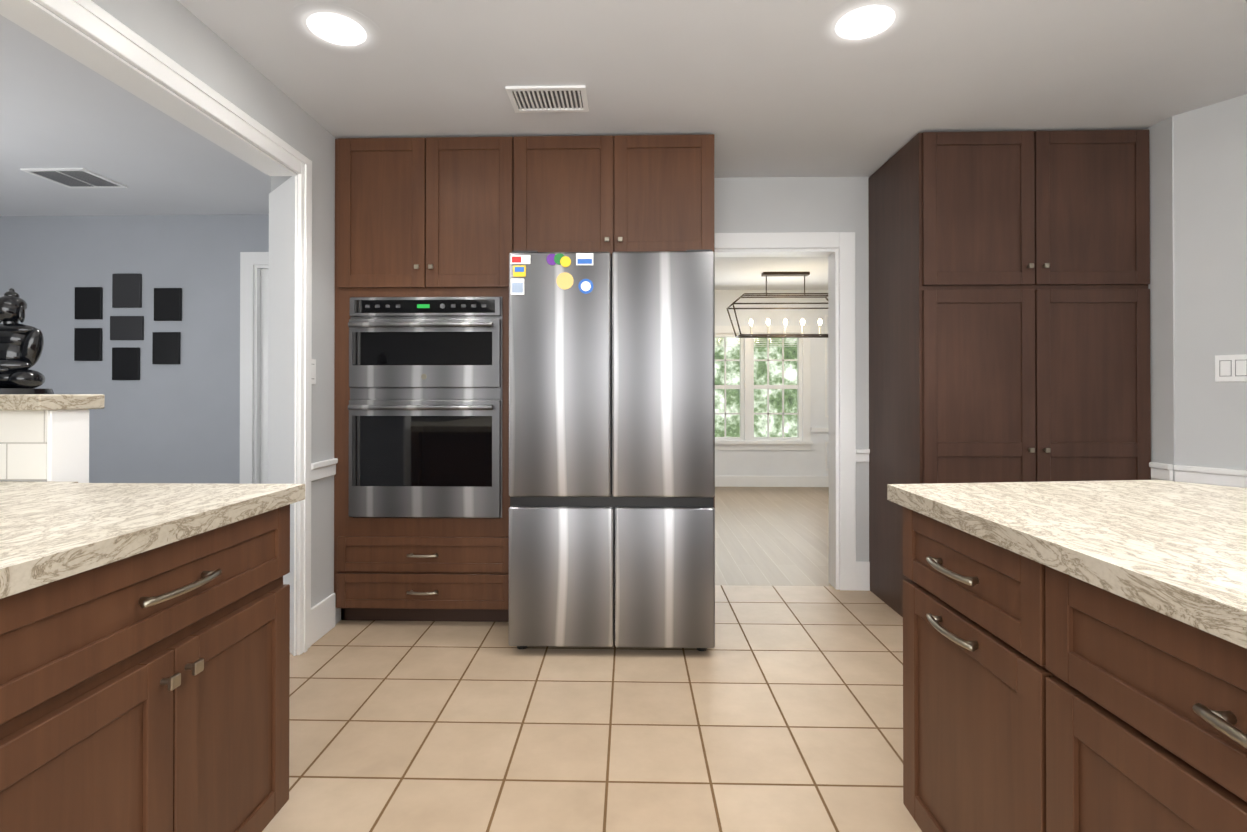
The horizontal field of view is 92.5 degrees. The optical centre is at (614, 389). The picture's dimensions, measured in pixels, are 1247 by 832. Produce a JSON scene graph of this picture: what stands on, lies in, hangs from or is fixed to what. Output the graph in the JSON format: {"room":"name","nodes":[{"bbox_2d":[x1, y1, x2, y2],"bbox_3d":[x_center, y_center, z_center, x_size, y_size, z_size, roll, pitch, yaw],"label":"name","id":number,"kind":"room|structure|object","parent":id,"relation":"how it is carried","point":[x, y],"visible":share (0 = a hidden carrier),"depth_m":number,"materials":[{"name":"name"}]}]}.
{"room":"kitchen","nodes":[
{"label":"kitchen","id":0,"kind":"room"},
{"bbox_2d":[262,487,921,831],"bbox_3d":[1.286,1.189,2.517,5.820,0.060,9.840,0,0,1],"label":"floor","id":1,"kind":"structure","parent":0,"point":[777,709],"depth_m":2.10,"materials":[{"name":"tile"}]},
{"bbox_2d":[0,594,15,831],"bbox_3d":[-1.166,0.713,0.362,0.625,0.870,0.909,0,0,1],"label":"base cabinet","id":2,"kind":"object","parent":1,"relation":"on","point":[7,604],"depth_m":0.83,"materials":[{"name":"brown wood"}]},
{"bbox_2d":[16,504,289,831],"bbox_3d":[-1.184,0.717,1.105,0.697,0.870,0.842,0,0,1],"label":"base cabinet","id":3,"kind":"object","parent":1,"relation":"on","point":[147,691],"depth_m":1.10,"materials":[{"name":"brown wood"}]},
{"bbox_2d":[0,481,304,598],"bbox_3d":[-1.183,0.254,-0.308,0.665,0.040,3.778,0,0,1],"label":"countertop","id":4,"kind":"structure","parent":3,"relation":"on","point":[51,531],"depth_m":1.09,"materials":[{"name":"stone"}]},
{"bbox_2d":[334,136,513,621],"bbox_3d":[-0.932,-0.037,3.205,0.886,2.400,0.665,0,0,1],"label":"tall cabinet","id":5,"kind":"object","parent":1,"relation":"on","point":[424,217],"visible":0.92,"depth_m":2.92,"materials":[{"name":"brown wood"}]},
{"bbox_2d":[348,297,501,517],"bbox_3d":[-0.919,0.087,3.154,0.748,1.079,0.649,0,0,1],"label":"oven","id":6,"kind":"object","parent":5,"relation":"in","point":[425,409],"visible":1,"depth_m":2.89,"materials":[{"name":"grey metal"}]},
{"bbox_2d":[509,249,714,650],"bbox_3d":[-0.005,0.275,3.016,0.896,1.773,0.876,0,0,1],"label":"fridge","id":7,"kind":"object","parent":1,"relation":"on","point":[611,445],"visible":1,"depth_m":2.58,"materials":[{"name":"grey metal"}]},
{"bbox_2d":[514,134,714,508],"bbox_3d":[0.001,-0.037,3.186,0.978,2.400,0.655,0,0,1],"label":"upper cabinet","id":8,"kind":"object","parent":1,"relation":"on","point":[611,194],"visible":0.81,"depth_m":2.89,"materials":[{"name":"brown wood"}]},
{"bbox_2d":[868,130,1150,616],"bbox_3d":[2.010,-0.038,3.136,1.079,2.400,0.655,0,0,1],"label":"pantry","id":9,"kind":"object","parent":1,"relation":"on","point":[1009,308],"visible":0.83,"depth_m":2.85,"materials":[{"name":"brown wood"}]},
{"bbox_2d":[903,506,1246,831],"bbox_3d":[1.462,0.709,-0.346,1.645,0.870,3.840,0,0,1],"label":"kitchen island","id":10,"kind":"object","parent":1,"relation":"on","point":[1038,697],"visible":0.85,"depth_m":0.97,"materials":[{"name":"brown wood"}]},
{"bbox_2d":[887,480,1246,648],"bbox_3d":[1.491,0.254,-0.322,1.668,0.040,3.885,0,0,1],"label":"island countertop","id":11,"kind":"structure","parent":10,"relation":"on","point":[1175,550],"depth_m":1.03,"materials":[{"name":"stone"}]},
{"bbox_2d":[0,0,1246,623],"bbox_3d":[-1.253,-0.046,2.587,10.540,2.410,9.840,0,0,1],"label":"wall","id":12,"kind":"structure","parent":0,"point":[166,422],"depth_m":3.49,"materials":[{"name":"paint"}]},
{"bbox_2d":[74,328,101,360],"bbox_3d":[-3.741,-0.322,4.240,0.188,0.232,0.021,0,0,1],"label":"framed picture","id":13,"kind":"object","parent":12,"relation":"attached to","point":[87,341],"depth_m":4.23,"materials":[{"name":"black"}]},
{"bbox_2d":[75,287,102,319],"bbox_3d":[-3.741,-0.615,4.241,0.188,0.228,0.021,0,0,1],"label":"framed picture","id":14,"kind":"object","parent":12,"relation":"attached to","point":[88,300],"depth_m":4.23,"materials":[{"name":"black"}]},
{"bbox_2d":[112,347,139,379],"bbox_3d":[-3.467,-0.185,4.232,0.190,0.231,0.021,0,0,1],"label":"framed picture","id":15,"kind":"object","parent":12,"relation":"attached to","point":[125,360],"depth_m":4.22,"materials":[{"name":"black"}]},
{"bbox_2d":[112,274,141,307],"bbox_3d":[-3.462,-0.703,4.235,0.200,0.240,0.021,0,0,1],"label":"framed picture","id":16,"kind":"object","parent":12,"relation":"attached to","point":[126,290],"depth_m":4.22,"materials":[{"name":"black"}]},
{"bbox_2d":[110,316,143,339],"bbox_3d":[-3.463,-0.437,4.233,0.231,0.171,0.021,0,0,1],"label":"framed picture","id":17,"kind":"object","parent":12,"relation":"attached to","point":[121,327],"depth_m":4.22,"materials":[{"name":"black"}]},
{"bbox_2d":[152,332,180,363],"bbox_3d":[-3.176,-0.295,4.226,0.189,0.227,0.021,0,0,1],"label":"framed picture","id":18,"kind":"object","parent":12,"relation":"attached to","point":[165,345],"depth_m":4.22,"materials":[{"name":"black"}]},
{"bbox_2d":[154,288,181,320],"bbox_3d":[-3.167,-0.605,4.227,0.190,0.231,0.021,0,0,1],"label":"framed picture","id":19,"kind":"object","parent":12,"relation":"attached to","point":[167,301],"depth_m":4.22,"materials":[{"name":"black"}]},
{"bbox_2d":[260,269,268,483],"bbox_3d":[-2.146,0.148,4.266,0.770,2.020,0.046,0,0,1],"label":"hall door","id":20,"kind":"structure","parent":12,"relation":"in","point":[264,380],"depth_m":4.26,"materials":[{"name":"white wood"}]},
{"bbox_2d":[312,359,315,383],"bbox_3d":[-1.385,-0.084,2.725,0.010,0.116,0.072,0,0,1],"label":"light switch","id":21,"kind":"object","parent":12,"relation":"attached to","point":[313,371],"visible":0.54,"depth_m":2.74,"materials":[{"name":"white plastic"}]},
{"bbox_2d":[0,0,1246,655],"bbox_3d":[-1.253,0.061,2.586,10.300,2.197,9.600,0,0,1],"label":"trim","id":22,"kind":"structure","parent":12,"relation":"attached to","point":[286,260],"depth_m":2.69,"materials":[{"name":"white wood"}]},
{"bbox_2d":[715,325,812,449],"bbox_3d":[1.627,-0.025,7.341,1.560,1.520,0.150,0,0,1],"label":"window","id":23,"kind":"structure","parent":12,"relation":"in","point":[747,439],"depth_m":7.32,"materials":[{"name":"white wood"}]},
{"bbox_2d":[1215,354,1246,381],"bbox_3d":[2.646,-0.093,2.553,0.010,0.116,0.116,0,0,-32],"label":"light switch","id":24,"kind":"object","parent":12,"relation":"attached to","point":[1230,368],"visible":1,"depth_m":2.56,"materials":[{"name":"white plastic"}]},
{"bbox_2d":[0,0,1246,289],"bbox_3d":[-1.163,-1.276,2.591,10.720,0.050,9.840,0,0,1],"label":"ceiling","id":25,"kind":"structure","parent":0,"point":[768,88],"depth_m":2.44,"materials":[{"name":"paint"}]},
{"bbox_2d":[20,168,127,187],"bbox_3d":[-3.161,-1.240,3.501,0.360,0.010,0.300,0,0,1],"label":"ceiling vent","id":26,"kind":"object","parent":25,"relation":"in","point":[76,177],"visible":1,"depth_m":3.48,"materials":[{"name":"white metal"}]},
{"bbox_2d":[288,2,382,53],"bbox_3d":[-0.967,-1.249,2.076,0.298,0.008,0.298,0,0,1],"label":"recessed light","id":27,"kind":"object","parent":25,"relation":"in","point":[335,27],"visible":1,"depth_m":2.06,"materials":[{"name":"white plastic"}]},
{"bbox_2d":[505,85,588,112],"bbox_3d":[-0.283,-1.245,2.559,0.330,0.010,0.210,0,0,1],"label":"ceiling vent","id":28,"kind":"object","parent":25,"relation":"in","point":[530,99],"visible":1,"depth_m":2.55,"materials":[{"name":"white metal"}]},
{"bbox_2d":[726,272,827,337],"bbox_3d":[1.790,-0.894,6.266,1.176,0.671,0.376,0,0,1],"label":"chandelier","id":29,"kind":"object","parent":25,"relation":"hanging from","point":[776,295],"visible":0.88,"depth_m":6.26,"materials":[{"name":"grey metal"}]},
{"bbox_2d":[819,0,912,47],"bbox_3d":[0.853,-1.249,2.038,0.298,0.008,0.298,0,0,1],"label":"recessed light","id":30,"kind":"object","parent":25,"relation":"in","point":[855,23],"visible":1,"depth_m":2.03,"materials":[{"name":"white plastic"}]},
{"bbox_3d":[-3.997,1.181,1.049,5.130,0.060,6.640,0,0,1],"label":"floor","id":31,"kind":"structure","parent":0,"visible":0},
{"bbox_2d":[0,409,88,482],"bbox_3d":[-3.063,0.605,1.686,3.127,1.100,0.115,0,0,1],"label":"wall","id":32,"kind":"structure","parent":31,"relation":"on","point":[47,445],"depth_m":1.59,"materials":[{"name":"tile"}]},
{"bbox_2d":[0,394,104,410],"bbox_3d":[-3.107,0.034,1.684,3.238,0.042,0.193,0,0,1],"label":"bar","id":33,"kind":"object","parent":32,"relation":"on","point":[24,402],"visible":1,"depth_m":1.58,"materials":[{"name":"stone"}]},
{"bbox_2d":[0,288,53,393],"bbox_3d":[-1.682,-0.136,1.653,0.208,0.296,0.189,0,0,1],"label":"buddha","id":34,"kind":"object","parent":33,"relation":"on","point":[21,347],"visible":1,"depth_m":1.63,"materials":[{"name":"black ceramic"}]},
{"label":"outside","id":35,"kind":"structure","parent":0,"visible":0},
{"bbox_2d":[715,338,796,436],"bbox_3d":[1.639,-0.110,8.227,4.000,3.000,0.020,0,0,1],"label":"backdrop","id":36,"kind":"structure","parent":35,"point":[789,367],"depth_m":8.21,"materials":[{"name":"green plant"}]}
]}

